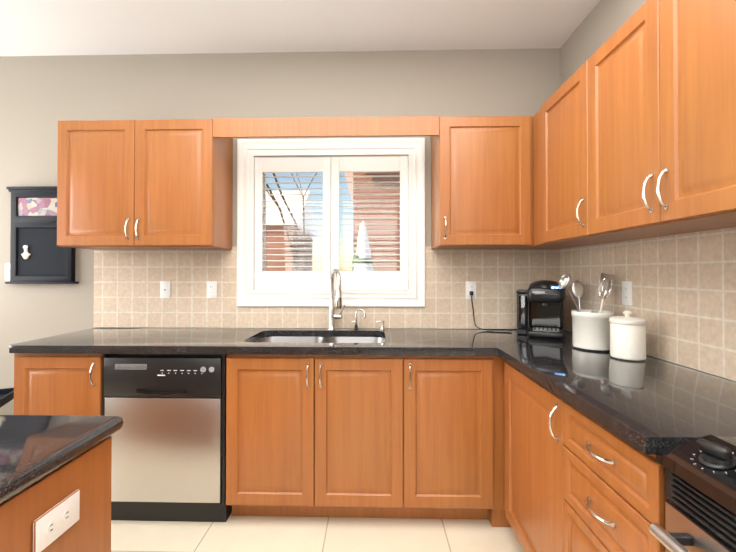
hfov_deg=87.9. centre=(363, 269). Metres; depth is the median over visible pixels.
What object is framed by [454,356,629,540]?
base cabinet
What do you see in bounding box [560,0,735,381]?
wall
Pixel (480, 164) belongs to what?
upper cabinet
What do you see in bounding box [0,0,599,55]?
ceiling
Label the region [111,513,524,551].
floor
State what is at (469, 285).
electrical outlet plate
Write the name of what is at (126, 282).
backsplash
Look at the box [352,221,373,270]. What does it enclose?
evergreen
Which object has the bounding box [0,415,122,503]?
island countertop
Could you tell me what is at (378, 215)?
house
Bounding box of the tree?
[266,173,316,270]
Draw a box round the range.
[649,435,735,551]
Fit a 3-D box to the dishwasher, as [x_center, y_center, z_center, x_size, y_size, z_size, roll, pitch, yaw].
[-1.015,0.872,2.239,0.635,0.875,0.630,0,-1,1]
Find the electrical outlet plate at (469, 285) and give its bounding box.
[465,281,475,298]
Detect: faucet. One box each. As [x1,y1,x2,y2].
[328,268,344,329]
[352,309,365,329]
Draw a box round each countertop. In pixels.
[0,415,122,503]
[9,327,571,355]
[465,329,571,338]
[489,343,735,454]
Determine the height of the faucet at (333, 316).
0.398 m
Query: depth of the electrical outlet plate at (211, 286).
2.56 m
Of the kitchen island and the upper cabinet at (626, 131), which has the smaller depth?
the kitchen island
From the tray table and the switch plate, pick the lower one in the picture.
the tray table
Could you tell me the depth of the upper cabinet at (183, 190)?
2.25 m
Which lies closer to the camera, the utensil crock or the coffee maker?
the utensil crock
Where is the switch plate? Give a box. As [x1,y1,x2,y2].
[5,263,9,279]
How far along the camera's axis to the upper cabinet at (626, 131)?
1.43 m
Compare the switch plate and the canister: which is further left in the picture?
the switch plate
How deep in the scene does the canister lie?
1.60 m
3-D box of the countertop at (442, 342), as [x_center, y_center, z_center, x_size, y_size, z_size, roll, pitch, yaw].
[-0.267,0.411,2.206,3.100,0.040,0.667,0,-1,1]
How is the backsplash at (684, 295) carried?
attached to the wall at (601, 24)
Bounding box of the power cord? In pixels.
[470,291,511,330]
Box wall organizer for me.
[5,186,78,283]
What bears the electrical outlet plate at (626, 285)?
attached to the backsplash at (684, 295)
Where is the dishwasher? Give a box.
[102,354,231,521]
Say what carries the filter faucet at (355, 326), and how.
on the countertop at (442, 342)
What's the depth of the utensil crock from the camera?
1.84 m
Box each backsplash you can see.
[94,246,557,328]
[558,227,735,380]
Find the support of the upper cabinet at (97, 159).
attached to the wall at (41, 97)
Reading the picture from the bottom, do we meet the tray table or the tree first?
the tray table
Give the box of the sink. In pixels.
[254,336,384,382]
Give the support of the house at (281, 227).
on the ground
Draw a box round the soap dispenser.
[376,320,384,329]
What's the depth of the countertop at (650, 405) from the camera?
1.20 m
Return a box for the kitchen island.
[0,436,111,551]
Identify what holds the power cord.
on the countertop at (442, 342)
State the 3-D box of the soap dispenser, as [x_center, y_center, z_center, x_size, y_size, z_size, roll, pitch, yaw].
[0.110,0.362,2.470,0.062,0.060,0.037,0,-1,1]
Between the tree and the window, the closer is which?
the window
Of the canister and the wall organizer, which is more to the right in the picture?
the canister
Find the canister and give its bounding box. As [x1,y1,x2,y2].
[609,311,646,360]
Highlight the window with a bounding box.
[237,138,424,306]
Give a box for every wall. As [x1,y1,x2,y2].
[0,48,559,414]
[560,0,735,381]
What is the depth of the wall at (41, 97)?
2.58 m
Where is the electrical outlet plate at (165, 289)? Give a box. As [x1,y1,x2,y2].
[160,281,170,297]
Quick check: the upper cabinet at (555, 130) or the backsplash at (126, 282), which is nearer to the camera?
the upper cabinet at (555, 130)
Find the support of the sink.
in the countertop at (442, 342)
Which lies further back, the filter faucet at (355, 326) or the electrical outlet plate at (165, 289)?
the electrical outlet plate at (165, 289)
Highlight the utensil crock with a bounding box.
[559,273,614,350]
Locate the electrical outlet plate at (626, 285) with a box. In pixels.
[622,281,632,305]
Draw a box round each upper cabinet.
[57,120,144,249]
[133,118,236,249]
[429,116,528,248]
[529,67,627,247]
[581,0,722,239]
[649,0,735,227]
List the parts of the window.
window sash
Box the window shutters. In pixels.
[250,151,411,293]
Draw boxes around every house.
[266,191,317,270]
[344,172,399,270]
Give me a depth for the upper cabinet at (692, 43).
1.09 m
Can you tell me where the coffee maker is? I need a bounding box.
[516,280,567,338]
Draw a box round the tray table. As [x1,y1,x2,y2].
[0,388,13,407]
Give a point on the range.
(700, 493)
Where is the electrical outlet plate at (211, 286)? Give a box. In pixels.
[206,281,216,297]
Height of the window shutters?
0.953 m

